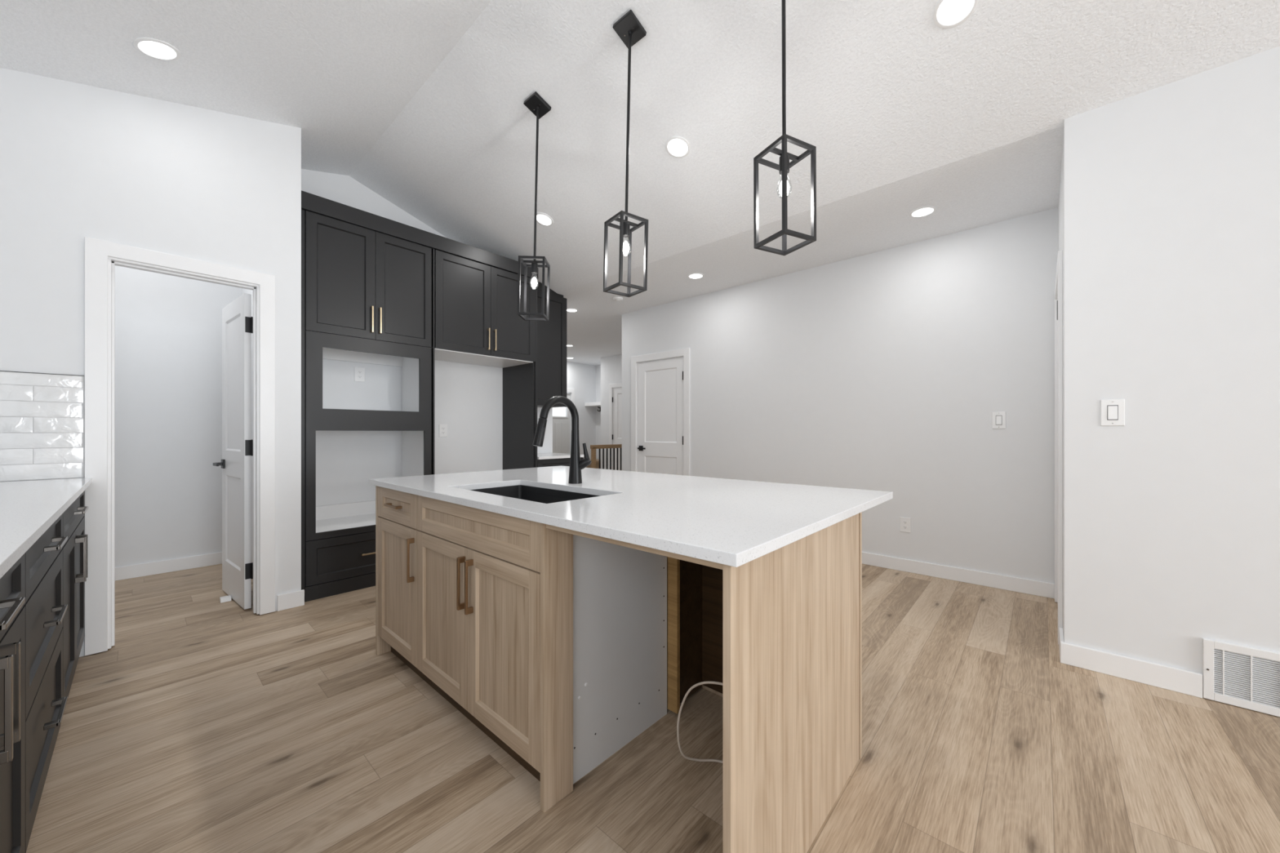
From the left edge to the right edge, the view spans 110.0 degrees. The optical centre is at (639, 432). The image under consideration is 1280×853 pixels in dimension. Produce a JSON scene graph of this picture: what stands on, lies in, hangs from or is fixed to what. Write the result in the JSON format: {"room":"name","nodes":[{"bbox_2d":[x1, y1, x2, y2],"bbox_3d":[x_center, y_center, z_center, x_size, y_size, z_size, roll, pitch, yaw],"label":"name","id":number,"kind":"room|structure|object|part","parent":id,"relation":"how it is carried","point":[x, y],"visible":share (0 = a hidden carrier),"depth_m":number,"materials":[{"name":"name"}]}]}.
{"room":"kitchen","nodes":[
{"label":"kitchen","id":0,"kind":"room"},
{"bbox_2d":[0,67,301,657],"bbox_3d":[-2.907,-0.451,2.518,0.115,3.276,1.608,0,0,42],"label":"wall","id":1,"kind":"structure","parent":0,"point":[77,161],"depth_m":2.52,"materials":[{"name":"paint"}]},
{"bbox_2d":[0,370,84,481],"bbox_3d":[-3.173,-0.031,2.129,0.009,0.540,0.670,0,0,42],"label":"tile backsplash","id":2,"kind":"structure","parent":1,"relation":"attached to","point":[42,415],"depth_m":2.27,"materials":[{"name":"tile"}]},
{"bbox_3d":[-3.173,-0.300,2.129,0.009,0.002,0.670,0,0,42],"label":"edge trim","id":3,"kind":"part","parent":2,"relation":"part of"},
{"bbox_2d":[84,236,275,655],"bbox_3d":[-2.969,0.074,2.931,0.797,2.219,0.792,0,0,42],"label":"door","id":4,"kind":"structure","parent":1,"relation":"in","point":[101,257],"depth_m":2.91,"materials":[{"name":"paint"}]},
{"bbox_3d":[-3.061,0.233,3.263,0.153,0.066,0.063,0,0,42],"label":"lever handle","id":5,"kind":"part","parent":4,"relation":"part of","materials":[{"name":"black metal"}]},
{"bbox_2d":[276,589,304,611],"bbox_3d":[-2.360,1.135,3.031,0.016,0.106,0.146,0,0,42],"label":"baseboard","id":6,"kind":"structure","parent":1,"relation":"attached to","point":[296,598],"depth_m":3.02,"materials":[{"name":"paint"}]},
{"bbox_2d":[115,265,241,567],"bbox_3d":[-4.246,-0.451,3.638,0.120,3.276,1.728,0,0,42],"label":"wall","id":7,"kind":"structure","parent":0,"point":[168,328],"depth_m":3.81,"materials":[{"name":"paint"}]},
{"bbox_2d":[115,551,222,581],"bbox_3d":[-4.185,1.135,3.604,0.016,0.106,1.480,0,0,42],"label":"baseboard","id":8,"kind":"structure","parent":7,"relation":"attached to","point":[140,570],"depth_m":3.79,"materials":[{"name":"paint"}]},
{"bbox_2d":[241,288,253,562],"bbox_3d":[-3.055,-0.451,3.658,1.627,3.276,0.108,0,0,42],"label":"door frame","id":9,"kind":"structure","parent":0,"point":[243,291],"depth_m":3.79,"materials":[{"name":"paint"}]},
{"bbox_2d":[301,168,552,506],"bbox_3d":[-1.984,-0.510,4.528,0.120,3.395,2.616,0,0,42],"label":"wall","id":10,"kind":"structure","parent":0,"point":[468,397],"depth_m":4.07,"materials":[{"name":"paint"}]},
{"bbox_2d":[354,366,364,382],"bbox_3d":[-2.447,-0.505,3.915,0.009,0.126,0.082,0,0,42],"label":"wall outlet","id":11,"kind":"object","parent":10,"relation":"attached to","point":[359,372],"visible":1,"depth_m":3.91,"materials":[{"name":"white plastic"}]},
{"bbox_2d":[439,424,447,436],"bbox_3d":[-1.958,-0.018,4.460,0.009,0.126,0.082,0,0,42],"label":"wall outlet","id":12,"kind":"object","parent":10,"relation":"attached to","point":[442,428],"visible":1,"depth_m":4.46,"materials":[{"name":"white plastic"}]},
{"bbox_2d":[537,281,566,407],"bbox_3d":[-1.175,-0.987,5.121,0.288,1.376,0.629,0,0,42],"label":"upper cabinet","id":13,"kind":"object","parent":10,"relation":"attached to","point":[552,333],"visible":0.27,"depth_m":5.12,"materials":[{"name":"black paint"}]},
{"bbox_3d":[-1.194,-1.623,5.112,0.273,0.103,0.591,0,0,42],"label":"crown","id":14,"kind":"part","parent":13,"relation":"part of","materials":[{"name":"black paint"}]},
{"bbox_2d":[566,361,595,459],"bbox_3d":[-2.417,-0.207,9.333,0.120,2.790,4.170,0,0,42],"label":"wall","id":15,"kind":"structure","parent":0,"point":[581,377],"depth_m":10.48,"materials":[{"name":"paint"}]},
{"bbox_2d":[552,388,574,453],"bbox_3d":[-1.889,0.096,9.863,0.079,2.176,1.105,0,0,42],"label":"door","id":16,"kind":"structure","parent":15,"relation":"in","point":[561,424],"depth_m":10.05,"materials":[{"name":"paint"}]},
{"bbox_3d":[-1.874,-0.550,9.870,0.012,0.445,0.735,0,0,42],"label":"glazing frame","id":17,"kind":"part","parent":16,"relation":"part of","materials":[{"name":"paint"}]},
{"bbox_3d":[-1.866,0.096,9.843,0.019,2.176,1.105,0,0,42],"label":"casing","id":18,"kind":"part","parent":16,"relation":"part of","materials":[{"name":"paint"}]},
{"bbox_2d":[595,364,600,459],"bbox_3d":[-0.622,-0.207,10.443,1.070,2.790,0.120,0,0,42],"label":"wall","id":19,"kind":"structure","parent":0,"point":[598,366],"depth_m":10.71,"materials":[{"name":"paint"}]},
{"bbox_2d":[584,401,600,411],"bbox_3d":[-0.836,-0.590,10.318,0.916,0.205,0.348,0,0,42],"label":"shelf","id":20,"kind":"object","parent":19,"relation":"attached to","point":[597,404],"visible":0.4,"depth_m":10.38,"materials":[{"name":"paint"}]},
{"bbox_2d":[600,356,604,469],"bbox_3d":[-0.565,-0.207,9.841,0.120,2.790,0.700,0,0,42],"label":"wall","id":21,"kind":"structure","parent":0,"point":[602,359],"depth_m":9.58,"materials":[{"name":"paint"}]},
{"bbox_2d":[604,354,622,469],"bbox_3d":[0.329,-0.207,8.650,2.800,2.790,0.120,0,0,42],"label":"wall","id":22,"kind":"structure","parent":0,"point":[613,364],"depth_m":9.46,"materials":[{"name":"paint"}]},
{"bbox_2d":[608,382,622,470],"bbox_3d":[-0.266,0.086,9.133,0.958,2.202,0.154,0,0,42],"label":"door","id":23,"kind":"structure","parent":22,"relation":"in","point":[615,389],"depth_m":9.32,"materials":[{"name":"paint"}]},
{"bbox_2d":[0,0,1279,365],"bbox_3d":[2.525,-1.975,2.067,17.400,0.745,8.550,0,0,42],"label":"ceiling","id":24,"kind":"structure","parent":0,"point":[420,103],"depth_m":2.56,"materials":[{"name":"white paint"}]},
{"bbox_2d":[133,37,180,61],"bbox_3d":[-2.410,-1.911,2.239,0.166,0.046,0.162,0,0,42],"label":"recessed light","id":25,"kind":"object","parent":24,"relation":"in","point":[153,48],"visible":1,"depth_m":2.23,"materials":[{"name":"white plastic"}]},
{"bbox_2d":[516,91,551,320],"bbox_3d":[-0.659,-1.404,2.834,0.202,1.356,0.203,0,0,0],"label":"cage pendant light","id":26,"kind":"object","parent":24,"relation":"hanging from","point":[535,103],"visible":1,"depth_m":2.83,"materials":[{"name":"black metal"}]},
{"bbox_3d":[-0.673,-0.910,2.849,0.173,0.367,0.172,0,0,0],"label":"cage frame","id":27,"kind":"part","parent":26,"relation":"part of","materials":[{"name":"black metal"}]},
{"bbox_2d":[531,262,537,274],"bbox_3d":[-0.670,-1.044,2.846,0.041,0.067,0.039,0,0,42],"label":"socket","id":28,"kind":"object","parent":26,"relation":"attached to","point":[534,264],"depth_m":2.83,"materials":[{"name":"black metal"}]},
{"bbox_3d":[-0.654,-1.569,2.832,0.054,0.952,0.024,0,0,42],"label":"rod","id":29,"kind":"part","parent":26,"relation":"part of","materials":[{"name":"black metal"}]},
{"bbox_2d":[536,213,553,226],"bbox_3d":[-0.840,-1.858,3.917,0.166,0.052,0.160,0,0,42],"label":"recessed light","id":30,"kind":"object","parent":24,"relation":"in","point":[543,219],"visible":0.89,"depth_m":3.91,"materials":[{"name":"white plastic"}]},
{"bbox_2d":[566,308,577,312],"bbox_3d":[-0.894,-1.599,5.875,0.166,0.006,0.166,0,0,42],"label":"recessed light","id":31,"kind":"object","parent":24,"relation":"in","point":[572,310],"visible":0.95,"depth_m":5.88,"materials":[{"name":"white plastic"}]},
{"bbox_2d":[613,296,622,301],"bbox_3d":[-0.263,-1.586,5.351,0.120,0.032,0.119,0,0,42],"label":"smoke detector","id":32,"kind":"object","parent":24,"relation":"attached to","point":[617,298],"visible":1,"depth_m":5.31,"materials":[{"name":"white plastic"}]},
{"bbox_2d":[603,9,648,297],"bbox_3d":[-0.069,-1.405,2.305,0.166,1.355,0.193,0,0,-35],"label":"cage pendant light","id":33,"kind":"object","parent":24,"relation":"hanging from","point":[628,28],"visible":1,"depth_m":2.29,"materials":[{"name":"black metal"}]},
{"bbox_3d":[-0.075,-0.909,2.313,0.166,0.364,0.173,0,0,-35],"label":"cage frame","id":34,"kind":"part","parent":33,"relation":"part of","materials":[{"name":"black metal"}]},
{"bbox_2d":[623,222,630,237],"bbox_3d":[-0.072,-1.044,2.310,0.040,0.067,0.039,0,0,42],"label":"socket","id":35,"kind":"object","parent":33,"relation":"attached to","point":[626,225],"depth_m":2.29,"materials":[{"name":"black metal"}]},
{"bbox_3d":[-0.059,-1.569,2.299,0.046,0.952,0.024,0,0,42],"label":"rod","id":36,"kind":"part","parent":33,"relation":"part of","materials":[{"name":"black metal"}]},
{"bbox_2d":[665,136,690,158],"bbox_3d":[0.246,-1.861,2.929,0.166,0.052,0.160,0,0,42],"label":"recessed light","id":37,"kind":"object","parent":24,"relation":"in","point":[678,147],"visible":1,"depth_m":2.92,"materials":[{"name":"white plastic"}]},
{"bbox_2d":[687,272,703,279],"bbox_3d":[0.571,-1.599,4.588,0.166,0.006,0.166,0,0,42],"label":"recessed light","id":38,"kind":"object","parent":24,"relation":"in","point":[693,276],"visible":1,"depth_m":4.59,"materials":[{"name":"white plastic"}]},
{"bbox_2d":[753,0,816,255],"bbox_3d":[0.560,-1.406,1.742,0.166,1.353,0.165,0,0,-27],"label":"cage pendant light","id":39,"kind":"object","parent":24,"relation":"hanging from","point":[784,166],"visible":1,"depth_m":1.73,"materials":[{"name":"black metal"}]},
{"bbox_2d":[778,154,789,175],"bbox_3d":[0.561,-1.044,1.743,0.039,0.066,0.039,0,0,42],"label":"socket","id":40,"kind":"object","parent":39,"relation":"attached to","point":[788,155],"depth_m":1.73,"materials":[{"name":"black metal"}]},
{"bbox_3d":[0.558,-1.568,1.746,0.024,0.952,0.024,0,0,42],"label":"rod","id":41,"kind":"part","parent":39,"relation":"part of","materials":[{"name":"black metal"}]},
{"bbox_3d":[0.561,-0.909,1.742,0.164,0.360,0.165,0,0,-27],"label":"cage frame","id":42,"kind":"part","parent":39,"relation":"part of","materials":[{"name":"black metal"}]},
{"bbox_2d":[909,205,936,217],"bbox_3d":[2.052,-1.599,3.255,0.166,0.006,0.166,0,0,42],"label":"recessed light","id":43,"kind":"object","parent":24,"relation":"in","point":[922,211],"visible":1,"depth_m":3.25,"materials":[{"name":"white plastic"}]},
{"bbox_2d":[933,0,978,28],"bbox_3d":[1.376,-1.853,1.955,0.166,0.052,0.160,0,0,42],"label":"recessed light","id":44,"kind":"object","parent":24,"relation":"in","point":[947,14],"visible":1,"depth_m":1.97,"materials":[{"name":"white plastic"}]},
{"bbox_2d":[26,564,1279,852],"bbox_3d":[2.525,1.218,2.067,17.400,0.060,8.550,0,0,42],"label":"floor","id":45,"kind":"structure","parent":0,"point":[207,725],"depth_m":1.66,"materials":[{"name":"brown wood"}]},
{"bbox_2d":[0,553,25,852],"bbox_3d":[-1.468,0.728,0.624,0.839,0.919,0.705,0,0,42],"label":"base cabinet","id":46,"kind":"object","parent":45,"relation":"on","point":[12,584],"visible":1,"depth_m":1.03,"materials":[{"name":"black paint"}]},
{"bbox_3d":[-1.214,0.527,0.848,0.013,0.200,0.032,0,0,42],"label":"handle","id":47,"kind":"part","parent":46,"relation":"part of","materials":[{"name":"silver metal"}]},
{"bbox_3d":[-1.274,0.527,0.901,0.013,0.200,0.032,0,0,42],"label":"handle","id":48,"kind":"part","parent":46,"relation":"part of","materials":[{"name":"silver metal"}]},
{"bbox_3d":[-1.261,0.355,0.855,0.834,0.161,0.020,0,0,42],"label":"drawer","id":49,"kind":"part","parent":46,"relation":"part of","materials":[{"name":"black paint"}]},
{"bbox_3d":[-1.244,0.355,0.875,0.200,0.013,0.032,0,0,42],"label":"handle","id":50,"kind":"part","parent":46,"relation":"part of","materials":[{"name":"silver metal"}]},
{"bbox_2d":[24,513,67,852],"bbox_3d":[-2.092,0.728,1.183,0.833,0.919,0.705,0,0,42],"label":"base cabinet","id":51,"kind":"object","parent":45,"relation":"on","point":[45,610],"visible":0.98,"depth_m":1.37,"materials":[{"name":"black paint"}]},
{"bbox_3d":[-1.885,0.589,1.415,0.828,0.294,0.020,0,0,42],"label":"drawer","id":52,"kind":"part","parent":51,"relation":"part of","materials":[{"name":"black paint"}]},
{"bbox_3d":[-1.885,0.908,1.415,0.828,0.334,0.020,0,0,42],"label":"drawer","id":53,"kind":"part","parent":51,"relation":"part of","materials":[{"name":"black paint"}]},
{"bbox_3d":[-1.885,0.355,1.415,0.828,0.161,0.020,0,0,42],"label":"drawer","id":54,"kind":"part","parent":51,"relation":"part of","materials":[{"name":"black paint"}]},
{"bbox_3d":[-1.867,0.895,1.433,0.200,0.013,0.032,0,0,42],"label":"handle","id":55,"kind":"part","parent":51,"relation":"part of","materials":[{"name":"silver metal"}]},
{"bbox_3d":[-1.867,0.586,1.433,0.200,0.013,0.032,0,0,42],"label":"handle","id":56,"kind":"part","parent":51,"relation":"part of","materials":[{"name":"silver metal"}]},
{"bbox_3d":[-1.867,0.355,1.433,0.200,0.013,0.032,0,0,42],"label":"handle","id":57,"kind":"part","parent":51,"relation":"part of","materials":[{"name":"silver metal"}]},
{"bbox_2d":[62,490,88,697],"bbox_3d":[-2.777,0.728,1.797,1.002,0.919,0.705,0,0,42],"label":"base cabinet","id":58,"kind":"object","parent":45,"relation":"on","point":[75,548],"visible":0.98,"depth_m":1.99,"materials":[{"name":"black paint"}]},
{"bbox_2d":[0,477,92,578],"bbox_3d":[-2.154,0.255,1.235,2.716,0.028,0.698,0,0,42],"label":"countertop","id":59,"kind":"structure","parent":58,"relation":"on","point":[28,508],"depth_m":1.41,"materials":[{"name":"white stone"}]},
{"bbox_3d":[-2.384,0.758,1.862,0.500,0.634,0.020,0,0,42],"label":"door","id":60,"kind":"part","parent":58,"relation":"part of","materials":[{"name":"black paint"}]},
{"bbox_3d":[-2.569,0.355,2.028,0.996,0.161,0.020,0,0,42],"label":"drawer","id":61,"kind":"part","parent":58,"relation":"part of","materials":[{"name":"black paint"}]},
{"bbox_3d":[-2.756,0.758,2.196,0.493,0.634,0.020,0,0,42],"label":"door","id":62,"kind":"part","parent":58,"relation":"part of","materials":[{"name":"black paint"}]},
{"bbox_3d":[-2.548,0.355,2.044,0.200,0.013,0.032,0,0,42],"label":"handle","id":63,"kind":"part","parent":58,"relation":"part of","materials":[{"name":"silver metal"}]},
{"bbox_3d":[-2.524,0.576,2.023,0.013,0.200,0.032,0,0,42],"label":"handle","id":64,"kind":"part","parent":58,"relation":"part of","materials":[{"name":"silver metal"}]},
{"bbox_3d":[-2.584,0.576,2.076,0.013,0.200,0.032,0,0,42],"label":"handle","id":65,"kind":"part","parent":58,"relation":"part of","materials":[{"name":"silver metal"}]},
{"bbox_2d":[219,595,231,603],"bbox_3d":[-2.918,1.173,3.157,0.058,0.030,0.057,0,0,42],"label":"door stop","id":66,"kind":"object","parent":45,"relation":"on","point":[226,598],"visible":1,"depth_m":3.14,"materials":[{"name":"white plastic"}]},
{"bbox_2d":[301,208,434,601],"bbox_3d":[-2.265,-0.185,3.651,0.628,2.745,0.928,0,0,42],"label":"tall cabinet","id":67,"kind":"object","parent":45,"relation":"on","point":[367,295],"visible":0.81,"depth_m":3.40,"materials":[{"name":"black paint"}]},
{"bbox_3d":[-2.055,0.924,3.476,0.020,0.314,0.882,0,0,42],"label":"drawer","id":68,"kind":"part","parent":67,"relation":"part of","materials":[{"name":"black paint"}]},
{"bbox_3d":[-2.202,-1.137,3.311,0.020,0.836,0.439,0,0,42],"label":"door","id":69,"kind":"part","parent":67,"relation":"part of","materials":[{"name":"black paint"}]},
{"bbox_3d":[-2.036,0.925,3.459,0.030,0.013,0.200,0,0,42],"label":"handle","id":70,"kind":"part","parent":67,"relation":"part of","materials":[{"name":"gold metal"}]},
{"bbox_3d":[-2.055,0.025,3.476,0.020,1.477,0.882,0,0,42],"label":"frame","id":71,"kind":"part","parent":67,"relation":"part of","materials":[{"name":"black paint"}]},
{"bbox_3d":[-2.054,-0.868,3.439,0.030,0.200,0.013,0,0,42],"label":"handle","id":72,"kind":"part","parent":67,"relation":"part of","materials":[{"name":"gold metal"}]},
{"bbox_3d":[-2.016,-0.868,3.481,0.030,0.200,0.013,0,0,42],"label":"handle","id":73,"kind":"part","parent":67,"relation":"part of","materials":[{"name":"gold metal"}]},
{"bbox_3d":[-1.907,-1.137,3.640,0.020,0.836,0.440,0,0,42],"label":"door","id":74,"kind":"part","parent":67,"relation":"part of","materials":[{"name":"black paint"}]},
{"bbox_2d":[377,486,431,685],"bbox_3d":[-1.012,0.733,2.434,0.504,0.910,0.647,0,0,42],"label":"base cabinet","id":75,"kind":"object","parent":45,"relation":"on","point":[397,530],"visible":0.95,"depth_m":2.21,"materials":[{"name":"brown wood"}]},
{"bbox_3d":[-1.213,0.361,2.200,0.150,0.013,0.030,0,0,42],"label":"handle","id":76,"kind":"part","parent":75,"relation":"part of","materials":[{"name":"brown metal"}]},
{"bbox_3d":[-1.201,0.362,2.223,0.501,0.162,0.020,0,0,42],"label":"drawer","id":77,"kind":"part","parent":75,"relation":"part of","materials":[{"name":"brown wood"}]},
{"bbox_3d":[-1.201,0.762,2.223,0.501,0.626,0.020,0,0,42],"label":"door","id":78,"kind":"part","parent":75,"relation":"part of","materials":[{"name":"brown wood"}]},
{"bbox_3d":[-1.053,0.587,2.056,0.013,0.200,0.030,0,0,42],"label":"handle","id":79,"kind":"part","parent":75,"relation":"part of","materials":[{"name":"brown metal"}]},
{"bbox_2d":[434,249,537,469],"bbox_3d":[-1.607,-0.185,4.385,0.628,2.745,1.040,0,0,42],"label":"tall cabinet","id":80,"kind":"object","parent":45,"relation":"on","point":[477,322],"visible":0.83,"depth_m":4.29,"materials":[{"name":"black paint"}]},
{"bbox_2d":[301,190,537,279],"bbox_3d":[-1.923,-1.619,4.044,0.614,0.120,1.970,0,0,42],"label":"crown molding","id":81,"kind":"structure","parent":80,"relation":"attached to","point":[311,202],"depth_m":3.61,"materials":[{"name":"black paint"}]},
{"bbox_3d":[-1.575,-1.137,4.010,0.020,0.836,0.511,0,0,42],"label":"door","id":82,"kind":"part","parent":80,"relation":"part of","materials":[{"name":"black paint"}]},
{"bbox_3d":[-1.404,-0.868,4.164,0.030,0.200,0.013,0,0,42],"label":"handle","id":83,"kind":"part","parent":80,"relation":"part of","materials":[{"name":"gold metal"}]},
{"bbox_3d":[-1.360,-0.868,4.213,0.030,0.200,0.013,0,0,42],"label":"handle","id":84,"kind":"part","parent":80,"relation":"part of","materials":[{"name":"gold metal"}]},
{"bbox_3d":[-1.238,-1.137,4.387,0.020,0.836,0.496,0,0,42],"label":"door","id":85,"kind":"part","parent":80,"relation":"part of","materials":[{"name":"black paint"}]},
{"bbox_3d":[-1.284,-0.185,4.768,0.598,2.745,0.038,0,0,42],"label":"panel","id":86,"kind":"part","parent":80,"relation":"part of","materials":[{"name":"black paint"}]},
{"bbox_2d":[417,495,666,783],"bbox_3d":[-0.461,0.733,1.956,0.950,0.910,0.672,0,0,42],"label":"base cabinet","id":87,"kind":"object","parent":45,"relation":"on","point":[478,571],"visible":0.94,"depth_m":1.67,"materials":[{"name":"brown wood"}]},
{"bbox_3d":[-0.836,0.762,1.895,0.470,0.626,0.020,0,0,42],"label":"door","id":88,"kind":"part","parent":87,"relation":"part of","materials":[{"name":"brown wood"}]},
{"bbox_3d":[-0.692,0.583,1.733,0.013,0.202,0.030,0,0,42],"label":"handle","id":89,"kind":"part","parent":87,"relation":"part of","materials":[{"name":"brown metal"}]},
{"bbox_3d":[-0.646,0.583,1.691,0.013,0.202,0.030,0,0,42],"label":"handle","id":90,"kind":"part","parent":87,"relation":"part of","materials":[{"name":"brown metal"}]},
{"bbox_3d":[-0.484,0.762,1.579,0.470,0.626,0.020,0,0,42],"label":"door","id":91,"kind":"part","parent":87,"relation":"part of","materials":[{"name":"brown wood"}]},
{"bbox_3d":[-0.099,0.733,1.666,0.016,0.910,0.621,0,0,42],"label":"panel","id":92,"kind":"part","parent":87,"relation":"part of","materials":[{"name":"grey plastic"}]},
{"bbox_2d":[537,457,583,467],"bbox_3d":[-1.064,0.733,5.016,0.595,0.909,0.621,0,0,42],"label":"base cabinet","id":93,"kind":"object","parent":45,"relation":"on","point":[564,461],"visible":0.14,"depth_m":4.75,"materials":[{"name":"black paint"}]},
{"bbox_2d":[537,453,584,459],"bbox_3d":[-1.045,0.264,5.016,0.624,0.028,0.646,0,0,42],"label":"countertop","id":94,"kind":"structure","parent":93,"relation":"on","point":[540,455],"depth_m":4.82,"materials":[{"name":"white stone"}]},
{"bbox_2d":[585,459,599,468],"bbox_3d":[-0.859,0.915,10.292,0.916,0.545,0.418,0,0,42],"label":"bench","id":95,"kind":"object","parent":45,"relation":"on","point":[597,460],"visible":0.02,"depth_m":10.17,"materials":[{"name":"brown wood"}]},
{"bbox_2d":[590,444,622,470],"bbox_3d":[-0.349,0.703,8.202,0.064,0.970,1.448,0,0,42],"label":"stair railing","id":96,"kind":"object","parent":45,"relation":"on","point":[593,447],"visible":0.27,"depth_m":7.87,"materials":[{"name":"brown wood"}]},
{"bbox_3d":[-0.797,0.723,7.702,0.064,0.930,0.064,0,0,42],"label":"newel post","id":97,"kind":"part","parent":96,"relation":"part of","materials":[{"name":"brown wood"}]},
{"bbox_3d":[-0.349,0.250,8.202,0.064,0.065,1.448,0,0,42],"label":"handrail","id":98,"kind":"part","parent":96,"relation":"part of","materials":[{"name":"brown wood"}]},
{"bbox_2d":[375,485,862,852],"bbox_3d":[-0.301,0.733,2.018,2.162,0.910,0.921,0,0,42],"label":"panels","id":99,"kind":"object","parent":45,"relation":"on","point":[780,629],"visible":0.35,"depth_m":1.32,"materials":[{"name":"brown wood"}]},
{"bbox_3d":[-1.105,0.733,2.725,0.020,0.910,0.901,0,0,42],"label":"panel","id":100,"kind":"part","parent":99,"relation":"part of","materials":[{"name":"brown wood"}]},
{"bbox_3d":[-0.268,0.733,1.448,0.020,0.910,0.117,0,0,42],"label":"divider post","id":101,"kind":"part","parent":99,"relation":"part of","materials":[{"name":"brown wood"}]},
{"bbox_2d":[368,465,893,567],"bbox_3d":[-0.196,0.264,2.139,2.216,0.028,1.292,0,0,42],"label":"countertop","id":102,"kind":"structure","parent":99,"relation":"on","point":[732,522],"depth_m":1.54,"materials":[{"name":"white stone"}]},
{"bbox_2d":[470,484,599,503],"bbox_3d":[-0.477,0.391,1.966,0.803,0.225,0.434,0,0,42],"label":"sink","id":103,"kind":"object","parent":102,"relation":"in","point":[540,495],"visible":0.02,"depth_m":2.25,"materials":[{"name":"black stone"}]},
{"bbox_2d":[532,395,591,484],"bbox_3d":[-0.368,0.038,2.125,0.102,0.424,0.299,0,0,42],"label":"kitchen faucet","id":104,"kind":"object","parent":102,"relation":"on","point":[576,464],"visible":1,"depth_m":2.18,"materials":[{"name":"black metal"}]},
{"bbox_3d":[-0.382,-0.090,2.136,0.036,0.169,0.225,0,0,42],"label":"spout","id":105,"kind":"part","parent":104,"relation":"part of","materials":[{"name":"black metal"}]},
{"bbox_3d":[-0.278,0.156,2.203,0.079,0.065,0.042,0,0,5],"label":"lever","id":106,"kind":"part","parent":104,"relation":"part of","materials":[{"name":"black metal"}]},
{"bbox_3d":[-0.263,0.098,2.202,0.034,0.092,0.031,0,0,42],"label":"lever blade","id":107,"kind":"part","parent":104,"relation":"part of","materials":[{"name":"black metal"}]},
{"bbox_3d":[-0.050,0.288,1.195,0.641,0.022,0.018,0,0,42],"label":"rail","id":108,"kind":"part","parent":99,"relation":"part of","materials":[{"name":"brown wood"}]},
{"bbox_3d":[0.001,0.733,2.354,2.162,0.910,0.017,0,0,42],"label":"panel","id":109,"kind":"part","parent":99,"relation":"part of","materials":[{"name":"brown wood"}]},
{"bbox_3d":[0.487,0.733,1.298,0.020,0.910,0.901,0,0,42],"label":"panel","id":110,"kind":"part","parent":99,"relation":"part of","materials":[{"name":"brown wood"}]},
{"bbox_2d":[676,680,722,763],"bbox_3d":[0.341,1.011,1.491,0.443,0.350,0.143,0,0,42],"label":"power cable","id":111,"kind":"object","parent":45,"relation":"on","point":[683,755],"visible":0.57,"depth_m":1.58,"materials":[{"name":"plastic"}]},
{"bbox_2d":[622,207,1057,583],"bbox_3d":[1.451,-0.207,4.647,4.456,2.790,0.120,0,0,42],"label":"wall","id":112,"kind":"structure","parent":0,"point":[888,370],"depth_m":3.85,"materials":[{"name":"paint"}]},
{"bbox_2d":[631,347,689,475],"bbox_3d":[0.260,0.092,5.666,0.943,2.191,0.154,0,0,42],"label":"door","id":113,"kind":"structure","parent":112,"relation":"in","point":[660,381],"depth_m":5.65,"materials":[{"name":"paint"}]},
{"bbox_3d":[0.027,0.207,5.811,0.149,0.066,0.060,0,0,42],"label":"lever handle","id":114,"kind":"part","parent":113,"relation":"part of","materials":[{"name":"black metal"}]},
{"bbox_2d":[899,516,911,533],"bbox_3d":[2.267,0.789,3.830,0.082,0.126,0.009,0,0,42],"label":"wall outlet","id":115,"kind":"object","parent":112,"relation":"attached to","point":[904,522],"visible":1,"depth_m":3.83,"materials":[{"name":"white plastic"}]},
{"bbox_2d":[862,551,1054,598],"bbox_3d":[1.786,1.135,4.256,3.192,0.106,0.016,0,0,42],"label":"baseboard","id":116,"kind":"structure","parent":112,"relation":"attached to","point":[1032,587],"depth_m":3.55,"materials":[{"name":"paint"}]},
{"bbox_2d":[991,411,1005,428],"bbox_3d":[2.731,-0.092,3.410,0.082,0.129,0.013,0,0,42],"label":"light switch","id":117,"kind":"object","parent":112,"relation":"attached to","point":[998,418],"visible":1,"depth_m":3.41,"materials":[{"name":"white plastic"}]},
{"bbox_2d":[1057,136,1063,632],"bbox_3d":[2.668,-0.207,2.757,0.120,2.790,1.069,0,0,42],"label":"wall","id":118,"kind":"structure","parent":0,"point":[1060,206],"depth_m":2.42,"materials":[{"name":"paint"}]},
{"bbox_2d":[1054,250,1062,644],"bbox_3d":[2.646,0.086,2.839,0.022,2.195,0.928,0,0,42],"label":"door","id":119,"kind":"structure","parent":118,"relation":"in","point":[1059,277],"depth_m":2.50,"materials":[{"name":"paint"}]},
{"bbox_2d":[1063,46,1279,674],"bbox_3d":[5.545,-0.213,-0.621,8.914,2.802,0.120,0,0,42],"label":"wall","id":120,"kind":"structure","parent":0,"point":[1171,191],"depth_m":2.07,"materials":[{"name":"paint"}]},
{"bbox_2d":[1100,399,1124,426],"bbox_3d":[2.310,-0.097,2.191,0.082,0.129,0.013,0,0,42],"label":"light switch","id":121,"kind":"object","parent":120,"relation":"attached to","point":[1112,411],"visible":1,"depth_m":2.19,"materials":[{"name":"white plastic"}]},
{"bbox_2d":[1058,626,1203,697],"bbox_3d":[2.420,1.135,2.245,0.465,0.106,0.246,0,0,42],"label":"baseboard","id":122,"kind":"structure","parent":120,"relation":"attached to","point":[1168,677],"depth_m":2.14,"materials":[{"name":"paint"}]},
{"bbox_2d":[1202,638,1279,716],"bbox_3d":[2.709,1.052,1.829,0.519,0.262,0.019,0,0,42],"label":"air vent","id":123,"kind":"object","parent":120,"relation":"in","point":[1248,677],"visible":1,"depth_m":1.93,"materials":[{"name":"white plastic"}]}
]}

